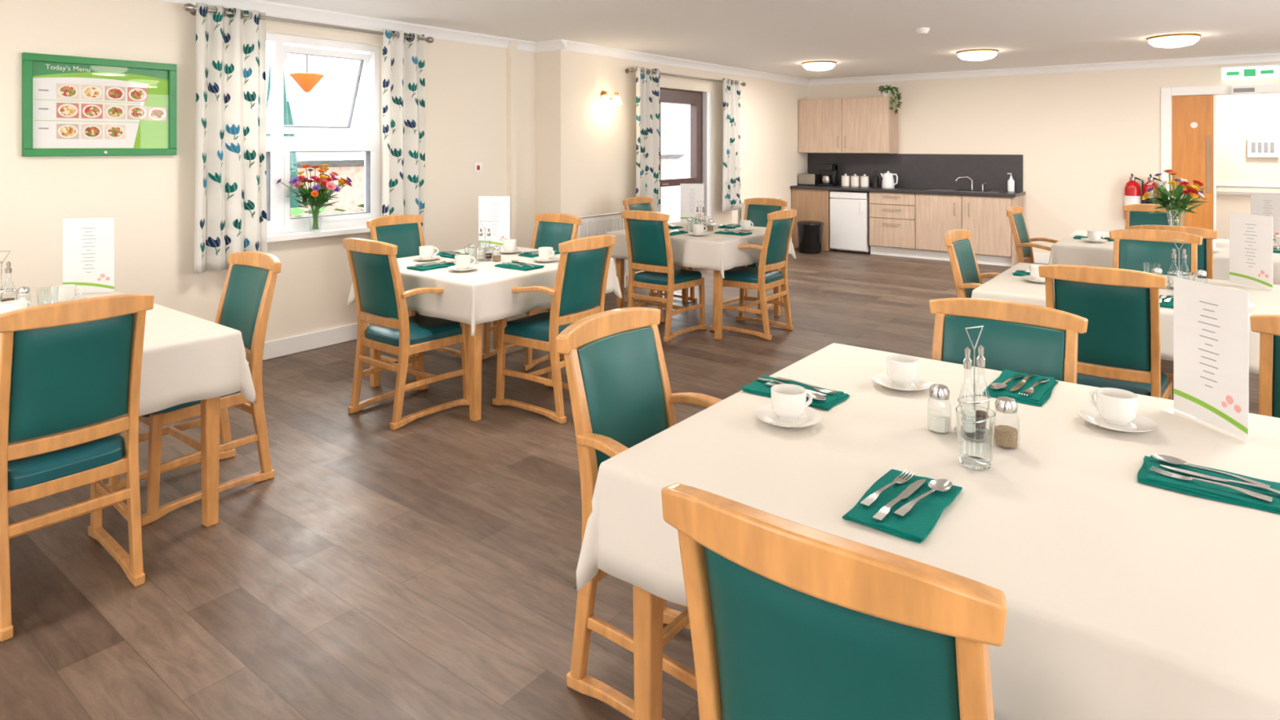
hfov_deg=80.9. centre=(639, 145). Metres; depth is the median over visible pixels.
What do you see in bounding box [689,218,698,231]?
drinking glass
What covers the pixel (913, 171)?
backsplash
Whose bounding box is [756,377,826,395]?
table knife
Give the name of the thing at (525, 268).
napkin
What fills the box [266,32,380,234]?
window
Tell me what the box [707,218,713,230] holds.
pepper shaker
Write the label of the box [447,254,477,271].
teacup
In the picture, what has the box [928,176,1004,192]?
sink
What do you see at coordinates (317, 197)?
flower vase
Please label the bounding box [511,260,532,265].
spoon
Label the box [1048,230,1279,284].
tablecloth
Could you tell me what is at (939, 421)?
salt shaker
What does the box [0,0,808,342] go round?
wall
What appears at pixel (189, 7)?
rail
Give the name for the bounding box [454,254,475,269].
cup
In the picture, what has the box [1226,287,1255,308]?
teacup
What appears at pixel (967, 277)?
dining chair
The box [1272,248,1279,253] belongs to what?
napkin
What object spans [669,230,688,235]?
napkin
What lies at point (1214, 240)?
cup
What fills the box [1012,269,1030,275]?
napkin
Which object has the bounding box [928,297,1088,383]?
dining chair
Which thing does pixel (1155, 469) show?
fork
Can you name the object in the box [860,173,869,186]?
canister
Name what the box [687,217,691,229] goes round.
salt shaker
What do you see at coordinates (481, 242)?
drinking glass
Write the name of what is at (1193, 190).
flower vase
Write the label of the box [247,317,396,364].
baseboard
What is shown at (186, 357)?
tablecloth
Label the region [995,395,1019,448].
pepper shaker
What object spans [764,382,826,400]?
spoon
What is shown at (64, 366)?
dining chair
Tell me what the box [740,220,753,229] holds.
cup
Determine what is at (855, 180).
canister
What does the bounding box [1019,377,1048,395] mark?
fork
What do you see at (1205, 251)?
dining chair
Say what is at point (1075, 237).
napkin
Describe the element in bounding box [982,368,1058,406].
napkin
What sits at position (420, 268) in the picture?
napkin
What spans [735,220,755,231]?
teacup
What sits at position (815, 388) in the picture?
fork
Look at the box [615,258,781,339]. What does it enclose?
dining table
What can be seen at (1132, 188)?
fire extinguisher
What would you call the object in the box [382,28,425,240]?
curtain
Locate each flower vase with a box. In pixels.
[277,164,352,232]
[1142,168,1206,226]
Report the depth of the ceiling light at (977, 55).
7.79 m
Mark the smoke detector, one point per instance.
(920, 30)
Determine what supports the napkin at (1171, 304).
on the tablecloth at (1007, 286)
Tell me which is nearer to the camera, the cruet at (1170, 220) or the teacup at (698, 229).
the cruet at (1170, 220)
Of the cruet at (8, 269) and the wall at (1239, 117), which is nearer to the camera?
the cruet at (8, 269)
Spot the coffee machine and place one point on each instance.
(828, 171)
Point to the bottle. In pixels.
(875, 179)
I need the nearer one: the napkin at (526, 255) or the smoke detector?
the napkin at (526, 255)
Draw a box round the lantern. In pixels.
[289,45,324,92]
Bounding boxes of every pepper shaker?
[492,244,500,261]
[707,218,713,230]
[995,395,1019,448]
[1195,269,1206,283]
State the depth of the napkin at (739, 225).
6.64 m
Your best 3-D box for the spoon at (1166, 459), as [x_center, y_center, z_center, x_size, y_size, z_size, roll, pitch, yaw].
[1.241,0.711,1.640,0.042,0.010,0.208,0,0,-42]
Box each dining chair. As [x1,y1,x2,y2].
[0,293,154,641]
[105,251,281,526]
[342,237,469,430]
[366,214,461,368]
[481,213,581,370]
[492,235,616,424]
[555,306,721,719]
[621,210,706,342]
[622,196,697,308]
[661,483,1007,719]
[709,208,796,340]
[722,197,787,315]
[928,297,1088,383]
[944,228,999,297]
[1006,205,1058,263]
[1038,264,1172,399]
[1109,228,1202,380]
[1122,204,1186,229]
[1128,225,1217,279]
[1249,314,1279,417]
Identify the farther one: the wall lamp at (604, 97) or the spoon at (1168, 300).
the wall lamp at (604, 97)
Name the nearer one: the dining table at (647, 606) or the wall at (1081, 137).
the dining table at (647, 606)
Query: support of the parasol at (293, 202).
on the ground
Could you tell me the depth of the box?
8.20 m
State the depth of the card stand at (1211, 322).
1.95 m
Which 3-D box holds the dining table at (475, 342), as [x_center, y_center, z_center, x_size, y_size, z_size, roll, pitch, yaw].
[-0.962,1.113,4.759,1.056,0.754,1.116,0,0,37]
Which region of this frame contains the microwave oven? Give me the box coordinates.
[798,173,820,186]
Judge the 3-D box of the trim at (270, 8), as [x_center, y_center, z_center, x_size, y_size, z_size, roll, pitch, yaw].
[-3.531,-0.947,3.957,0.080,0.085,8.380,0,0,37]
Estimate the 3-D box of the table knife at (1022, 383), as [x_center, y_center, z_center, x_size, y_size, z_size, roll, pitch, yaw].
[1.153,0.710,2.260,0.019,0.008,0.230,0,0,41]
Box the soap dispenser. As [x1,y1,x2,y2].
[1007,173,1014,191]
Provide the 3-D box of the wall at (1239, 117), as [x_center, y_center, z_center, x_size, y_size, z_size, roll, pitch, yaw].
[7.864,0.250,8.524,5.500,2.480,1.600,0,0,37]
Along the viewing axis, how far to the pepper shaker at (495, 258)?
4.71 m
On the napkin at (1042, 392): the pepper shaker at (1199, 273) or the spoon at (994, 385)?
the spoon at (994, 385)
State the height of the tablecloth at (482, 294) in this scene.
0.265 m
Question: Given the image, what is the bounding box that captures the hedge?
[290,203,364,217]
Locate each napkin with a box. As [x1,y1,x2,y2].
[406,261,454,271]
[433,251,461,258]
[493,262,544,271]
[518,250,560,257]
[668,226,683,229]
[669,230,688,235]
[714,231,751,235]
[717,224,740,228]
[740,375,849,410]
[842,469,962,543]
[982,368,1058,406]
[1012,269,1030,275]
[1072,235,1113,240]
[1137,455,1279,514]
[1159,294,1173,307]
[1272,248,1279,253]
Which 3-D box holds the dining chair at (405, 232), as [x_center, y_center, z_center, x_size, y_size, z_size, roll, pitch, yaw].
[-1.555,0.996,5.226,0.592,0.987,0.457,0,0,37]
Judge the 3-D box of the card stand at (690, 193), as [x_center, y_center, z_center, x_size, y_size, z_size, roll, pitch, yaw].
[0.485,0.539,6.989,0.228,0.380,0.070,0,0,2]
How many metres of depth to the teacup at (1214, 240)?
5.13 m
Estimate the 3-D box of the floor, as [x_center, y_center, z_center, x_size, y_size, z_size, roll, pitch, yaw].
[2.085,1.540,4.072,9.250,0.100,15.800,0,0,37]
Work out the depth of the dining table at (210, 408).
2.94 m
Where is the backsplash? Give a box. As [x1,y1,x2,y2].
[808,153,1022,191]
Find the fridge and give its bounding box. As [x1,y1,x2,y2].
[830,190,870,253]
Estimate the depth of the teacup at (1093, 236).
5.63 m
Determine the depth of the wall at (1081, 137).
9.37 m
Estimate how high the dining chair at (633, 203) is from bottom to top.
0.987 m
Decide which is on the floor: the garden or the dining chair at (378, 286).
the dining chair at (378, 286)
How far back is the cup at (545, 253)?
4.68 m
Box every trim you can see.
[155,0,536,52]
[535,39,566,52]
[564,40,810,85]
[808,53,1279,85]
[1160,83,1279,204]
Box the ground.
[661,191,679,222]
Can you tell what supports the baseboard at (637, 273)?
attached to the wall at (511, 111)
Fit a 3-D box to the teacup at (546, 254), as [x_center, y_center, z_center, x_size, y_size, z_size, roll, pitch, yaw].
[-0.592,0.686,4.715,0.173,0.086,0.173,0,0,37]
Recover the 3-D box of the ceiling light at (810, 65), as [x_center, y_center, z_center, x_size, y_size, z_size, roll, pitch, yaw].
[2.145,-0.942,9.005,0.410,0.095,0.410,0,0,37]
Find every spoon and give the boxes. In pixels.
[422,261,454,266]
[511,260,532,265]
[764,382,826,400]
[893,479,952,517]
[990,373,1025,389]
[1151,453,1271,487]
[1163,294,1173,302]
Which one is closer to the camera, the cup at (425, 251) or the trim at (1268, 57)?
the cup at (425, 251)
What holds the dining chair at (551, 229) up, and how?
on the floor
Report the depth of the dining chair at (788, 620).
0.95 m
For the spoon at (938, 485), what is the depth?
1.53 m
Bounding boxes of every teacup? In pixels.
[0,299,32,313]
[53,284,87,302]
[412,245,440,261]
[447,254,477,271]
[496,239,522,253]
[531,246,559,262]
[687,224,708,235]
[699,216,716,226]
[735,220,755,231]
[755,383,822,427]
[871,354,933,391]
[1021,264,1044,283]
[1078,387,1156,432]
[1080,230,1107,242]
[1213,239,1222,252]
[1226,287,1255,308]
[1272,235,1279,247]
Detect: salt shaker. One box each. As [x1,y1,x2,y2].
[17,286,30,307]
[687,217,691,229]
[927,383,951,432]
[1151,267,1162,273]
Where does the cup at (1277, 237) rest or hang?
on the teacup at (1277, 237)
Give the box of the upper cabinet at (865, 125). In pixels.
[798,96,897,153]
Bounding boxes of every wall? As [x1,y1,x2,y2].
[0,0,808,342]
[808,61,1279,257]
[1213,93,1279,239]
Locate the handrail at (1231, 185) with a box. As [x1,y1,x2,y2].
[1213,182,1279,195]
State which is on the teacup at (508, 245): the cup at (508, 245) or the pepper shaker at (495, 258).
the cup at (508, 245)
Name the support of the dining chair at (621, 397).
on the floor
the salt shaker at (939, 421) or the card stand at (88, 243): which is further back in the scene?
the card stand at (88, 243)
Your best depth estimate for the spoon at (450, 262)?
4.52 m
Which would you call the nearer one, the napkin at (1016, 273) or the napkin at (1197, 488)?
the napkin at (1197, 488)
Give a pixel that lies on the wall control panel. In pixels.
(1256, 147)
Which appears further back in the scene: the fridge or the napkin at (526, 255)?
the fridge
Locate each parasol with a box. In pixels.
[266,66,293,173]
[286,101,301,208]
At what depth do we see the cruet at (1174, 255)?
3.82 m
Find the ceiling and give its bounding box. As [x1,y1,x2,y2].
[261,0,1279,79]
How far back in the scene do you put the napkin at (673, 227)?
6.58 m
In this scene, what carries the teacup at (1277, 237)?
on the tablecloth at (1068, 250)
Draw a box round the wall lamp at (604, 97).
[599,90,622,104]
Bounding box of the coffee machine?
[817,163,837,186]
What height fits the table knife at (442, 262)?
0.008 m
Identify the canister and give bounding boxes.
[841,173,849,186]
[850,173,859,186]
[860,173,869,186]
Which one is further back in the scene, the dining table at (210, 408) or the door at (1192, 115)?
the door at (1192, 115)
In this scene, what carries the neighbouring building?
on the ground
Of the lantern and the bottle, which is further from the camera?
the bottle
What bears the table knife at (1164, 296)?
on the napkin at (1171, 304)
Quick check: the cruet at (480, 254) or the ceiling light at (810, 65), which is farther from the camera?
the ceiling light at (810, 65)
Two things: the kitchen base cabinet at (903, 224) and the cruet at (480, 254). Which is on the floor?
the kitchen base cabinet at (903, 224)
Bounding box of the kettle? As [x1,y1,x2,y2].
[880,171,897,188]
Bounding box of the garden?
[290,152,685,217]
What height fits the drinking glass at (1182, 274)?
0.105 m
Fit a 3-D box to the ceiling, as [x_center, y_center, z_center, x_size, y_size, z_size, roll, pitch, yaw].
[2.085,-1.040,4.072,9.250,0.100,15.800,0,0,37]
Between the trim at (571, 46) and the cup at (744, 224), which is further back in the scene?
the trim at (571, 46)
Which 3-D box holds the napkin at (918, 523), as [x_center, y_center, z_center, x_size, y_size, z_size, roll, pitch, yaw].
[0.537,0.723,1.527,0.159,0.012,0.278,0,0,37]
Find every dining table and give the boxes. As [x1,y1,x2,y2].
[200,396,220,527]
[368,306,595,421]
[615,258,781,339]
[632,584,663,719]
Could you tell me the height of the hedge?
0.823 m
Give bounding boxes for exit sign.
[1220,63,1279,79]
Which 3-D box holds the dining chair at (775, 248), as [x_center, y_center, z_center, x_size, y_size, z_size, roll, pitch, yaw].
[0.926,0.996,6.045,0.592,0.987,0.521,0,0,37]
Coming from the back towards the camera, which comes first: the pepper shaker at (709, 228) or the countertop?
the countertop
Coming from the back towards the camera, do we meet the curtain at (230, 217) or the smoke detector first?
the smoke detector
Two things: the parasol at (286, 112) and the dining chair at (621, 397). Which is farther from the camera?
the parasol at (286, 112)
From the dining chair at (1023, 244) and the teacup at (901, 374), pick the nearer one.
the teacup at (901, 374)
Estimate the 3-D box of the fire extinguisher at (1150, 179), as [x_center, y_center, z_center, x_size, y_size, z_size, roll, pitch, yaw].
[5.917,0.600,8.695,0.164,0.540,0.187,0,0,-1]
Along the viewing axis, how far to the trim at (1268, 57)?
9.28 m
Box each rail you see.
[183,3,433,43]
[625,66,746,86]
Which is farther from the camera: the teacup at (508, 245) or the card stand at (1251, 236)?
the teacup at (508, 245)
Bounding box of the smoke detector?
[915,27,929,34]
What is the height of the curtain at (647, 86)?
1.630 m
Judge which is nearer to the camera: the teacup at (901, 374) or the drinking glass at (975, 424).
the drinking glass at (975, 424)
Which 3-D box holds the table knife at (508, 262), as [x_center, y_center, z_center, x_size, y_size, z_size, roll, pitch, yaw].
[-0.717,0.710,4.495,0.230,0.008,0.019,0,0,41]
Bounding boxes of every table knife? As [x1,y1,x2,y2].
[413,262,444,266]
[508,262,533,266]
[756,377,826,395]
[872,479,925,521]
[1009,372,1036,391]
[1160,294,1167,302]
[1160,464,1279,495]
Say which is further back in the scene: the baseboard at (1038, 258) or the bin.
the bin
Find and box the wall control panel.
[1247,137,1278,157]
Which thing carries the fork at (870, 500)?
on the napkin at (918, 523)
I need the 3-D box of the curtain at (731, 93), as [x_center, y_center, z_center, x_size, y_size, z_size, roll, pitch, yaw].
[1.142,-0.005,9.357,0.108,1.630,0.469,0,0,37]
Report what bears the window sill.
attached to the wall at (511, 111)
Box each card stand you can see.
[62,217,114,293]
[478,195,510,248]
[680,183,703,223]
[1173,276,1248,439]
[1229,213,1272,289]
[1250,192,1279,244]
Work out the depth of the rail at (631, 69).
8.43 m
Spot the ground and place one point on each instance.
(674, 215)
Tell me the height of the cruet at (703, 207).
0.249 m
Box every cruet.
[0,250,17,302]
[475,222,493,261]
[696,200,706,230]
[954,325,995,436]
[1166,240,1189,289]
[1168,210,1178,226]
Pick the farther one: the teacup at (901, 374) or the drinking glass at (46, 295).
the drinking glass at (46, 295)
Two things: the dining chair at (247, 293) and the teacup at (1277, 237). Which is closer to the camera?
the dining chair at (247, 293)
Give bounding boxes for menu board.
[22,52,177,156]
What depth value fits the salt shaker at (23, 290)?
3.32 m
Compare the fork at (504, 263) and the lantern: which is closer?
the fork at (504, 263)
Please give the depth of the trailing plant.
10.34 m
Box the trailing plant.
[877,84,902,115]
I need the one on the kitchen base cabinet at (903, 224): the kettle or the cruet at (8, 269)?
the kettle
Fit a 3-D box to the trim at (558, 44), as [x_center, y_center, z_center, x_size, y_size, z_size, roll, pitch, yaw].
[-0.873,-0.947,7.149,0.410,0.085,0.080,0,0,37]
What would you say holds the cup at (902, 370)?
on the teacup at (901, 374)
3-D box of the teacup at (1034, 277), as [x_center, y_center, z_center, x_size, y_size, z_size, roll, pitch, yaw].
[2.132,0.686,4.011,0.173,0.086,0.173,0,0,37]
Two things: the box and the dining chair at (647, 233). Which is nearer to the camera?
the dining chair at (647, 233)
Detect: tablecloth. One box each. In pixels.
[2,290,257,444]
[346,246,622,336]
[573,342,1279,719]
[606,221,795,278]
[971,262,1279,373]
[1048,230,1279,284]
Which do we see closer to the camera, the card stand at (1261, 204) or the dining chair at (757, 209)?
the card stand at (1261, 204)
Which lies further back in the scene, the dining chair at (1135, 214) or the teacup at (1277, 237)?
the dining chair at (1135, 214)
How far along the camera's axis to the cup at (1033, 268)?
3.99 m
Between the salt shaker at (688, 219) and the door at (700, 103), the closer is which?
the salt shaker at (688, 219)
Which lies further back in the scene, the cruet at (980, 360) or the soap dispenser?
the soap dispenser
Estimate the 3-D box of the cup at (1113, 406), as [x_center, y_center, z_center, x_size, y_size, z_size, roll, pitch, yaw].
[1.230,0.681,1.954,0.109,0.075,0.093,0,0,32]
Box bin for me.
[796,220,824,253]
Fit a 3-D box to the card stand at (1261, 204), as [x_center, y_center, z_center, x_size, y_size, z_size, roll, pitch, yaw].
[4.621,0.539,5.529,0.070,0.380,0.228,0,0,-22]
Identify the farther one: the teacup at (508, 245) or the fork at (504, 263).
the teacup at (508, 245)
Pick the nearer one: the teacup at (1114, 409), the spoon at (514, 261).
the teacup at (1114, 409)
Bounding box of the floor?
[0,248,1272,719]
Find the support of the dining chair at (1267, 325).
on the floor
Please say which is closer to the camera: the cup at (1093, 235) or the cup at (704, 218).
the cup at (1093, 235)
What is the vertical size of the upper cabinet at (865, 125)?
0.780 m
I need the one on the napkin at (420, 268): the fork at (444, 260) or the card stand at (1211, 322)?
the fork at (444, 260)
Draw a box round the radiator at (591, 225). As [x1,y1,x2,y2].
[576,211,629,289]
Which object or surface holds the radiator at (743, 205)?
on the floor
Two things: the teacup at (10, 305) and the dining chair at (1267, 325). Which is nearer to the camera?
the dining chair at (1267, 325)
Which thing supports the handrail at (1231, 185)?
attached to the wall at (1239, 117)
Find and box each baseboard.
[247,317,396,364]
[624,272,637,288]
[1033,253,1050,264]
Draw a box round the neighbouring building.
[266,41,690,191]
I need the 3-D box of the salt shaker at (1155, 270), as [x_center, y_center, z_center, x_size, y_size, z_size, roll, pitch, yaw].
[2.652,0.678,3.851,0.050,0.103,0.050,0,0,-30]
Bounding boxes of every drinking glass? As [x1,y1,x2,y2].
[36,286,58,305]
[464,245,476,263]
[478,240,490,257]
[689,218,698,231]
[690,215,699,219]
[955,404,995,470]
[1143,262,1160,275]
[1176,271,1195,280]
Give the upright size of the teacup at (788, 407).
0.086 m
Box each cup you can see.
[418,245,439,258]
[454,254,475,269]
[502,239,516,251]
[537,246,554,260]
[692,224,706,234]
[702,216,712,225]
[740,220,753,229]
[770,383,813,421]
[885,354,919,386]
[1029,264,1044,280]
[1087,230,1102,240]
[1088,387,1137,425]
[1213,239,1215,248]
[1275,235,1279,246]
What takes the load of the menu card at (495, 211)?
on the tablecloth at (482, 294)
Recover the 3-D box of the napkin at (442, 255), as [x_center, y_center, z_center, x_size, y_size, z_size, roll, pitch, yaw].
[-1.240,0.723,4.957,0.278,0.012,0.159,0,0,37]
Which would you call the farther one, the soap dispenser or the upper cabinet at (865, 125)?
the upper cabinet at (865, 125)
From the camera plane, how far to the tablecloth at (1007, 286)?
3.68 m
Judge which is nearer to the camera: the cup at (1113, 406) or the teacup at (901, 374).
the cup at (1113, 406)
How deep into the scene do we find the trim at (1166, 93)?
8.65 m
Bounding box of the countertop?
[790,185,1025,197]
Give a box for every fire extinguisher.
[1124,173,1143,219]
[1142,173,1163,204]
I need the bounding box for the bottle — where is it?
[872,170,878,187]
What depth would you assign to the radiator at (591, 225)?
7.40 m
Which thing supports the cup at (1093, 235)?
on the teacup at (1093, 236)
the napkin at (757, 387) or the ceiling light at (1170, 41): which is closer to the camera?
the napkin at (757, 387)
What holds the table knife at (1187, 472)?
on the napkin at (1197, 488)
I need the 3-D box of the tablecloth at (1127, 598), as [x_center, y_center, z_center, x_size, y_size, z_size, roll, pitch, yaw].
[0.828,0.875,1.867,1.397,0.290,1.426,0,0,37]
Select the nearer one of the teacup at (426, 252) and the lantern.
the teacup at (426, 252)
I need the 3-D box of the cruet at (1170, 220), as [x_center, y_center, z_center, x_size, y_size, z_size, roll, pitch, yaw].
[3.941,0.605,5.547,0.112,0.249,0.108,0,0,3]
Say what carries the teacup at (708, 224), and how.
on the tablecloth at (720, 252)
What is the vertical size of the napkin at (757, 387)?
0.012 m
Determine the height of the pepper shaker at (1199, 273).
0.103 m
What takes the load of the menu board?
attached to the wall at (511, 111)
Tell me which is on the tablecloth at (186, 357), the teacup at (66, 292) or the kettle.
the teacup at (66, 292)
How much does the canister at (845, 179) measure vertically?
0.182 m
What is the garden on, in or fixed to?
on the ground
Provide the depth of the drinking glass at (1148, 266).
3.95 m
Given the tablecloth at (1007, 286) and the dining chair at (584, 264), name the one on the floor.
the dining chair at (584, 264)
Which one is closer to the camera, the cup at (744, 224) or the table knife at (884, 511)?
the table knife at (884, 511)
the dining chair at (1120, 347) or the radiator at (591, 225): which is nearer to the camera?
the dining chair at (1120, 347)
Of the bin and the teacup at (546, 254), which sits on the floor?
the bin
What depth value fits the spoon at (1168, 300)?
3.45 m
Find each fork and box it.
[414,260,445,265]
[502,262,524,266]
[774,377,838,394]
[859,470,915,506]
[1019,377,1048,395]
[1149,466,1272,502]
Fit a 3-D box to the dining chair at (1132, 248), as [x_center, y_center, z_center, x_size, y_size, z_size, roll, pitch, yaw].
[2.896,0.996,4.250,0.521,0.987,0.592,0,0,37]
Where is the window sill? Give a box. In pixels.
[266,225,370,242]
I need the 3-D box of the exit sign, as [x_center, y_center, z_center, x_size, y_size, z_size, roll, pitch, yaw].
[6.659,-0.800,8.201,0.500,0.150,0.070,0,0,37]
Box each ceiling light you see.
[801,61,836,71]
[955,48,998,61]
[1146,33,1201,48]
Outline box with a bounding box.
[1231,84,1257,93]
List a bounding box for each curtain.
[193,2,267,273]
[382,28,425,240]
[635,66,660,212]
[721,78,741,211]
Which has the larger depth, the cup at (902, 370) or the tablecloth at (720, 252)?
the tablecloth at (720, 252)
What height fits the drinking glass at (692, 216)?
0.105 m
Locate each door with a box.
[659,88,711,270]
[1172,94,1216,231]
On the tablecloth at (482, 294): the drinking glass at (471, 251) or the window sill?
the drinking glass at (471, 251)
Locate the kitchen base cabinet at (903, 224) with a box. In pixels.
[791,188,1023,266]
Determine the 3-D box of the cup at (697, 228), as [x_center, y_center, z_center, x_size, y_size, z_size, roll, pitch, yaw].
[0.475,0.681,6.074,0.093,0.075,0.109,0,0,35]

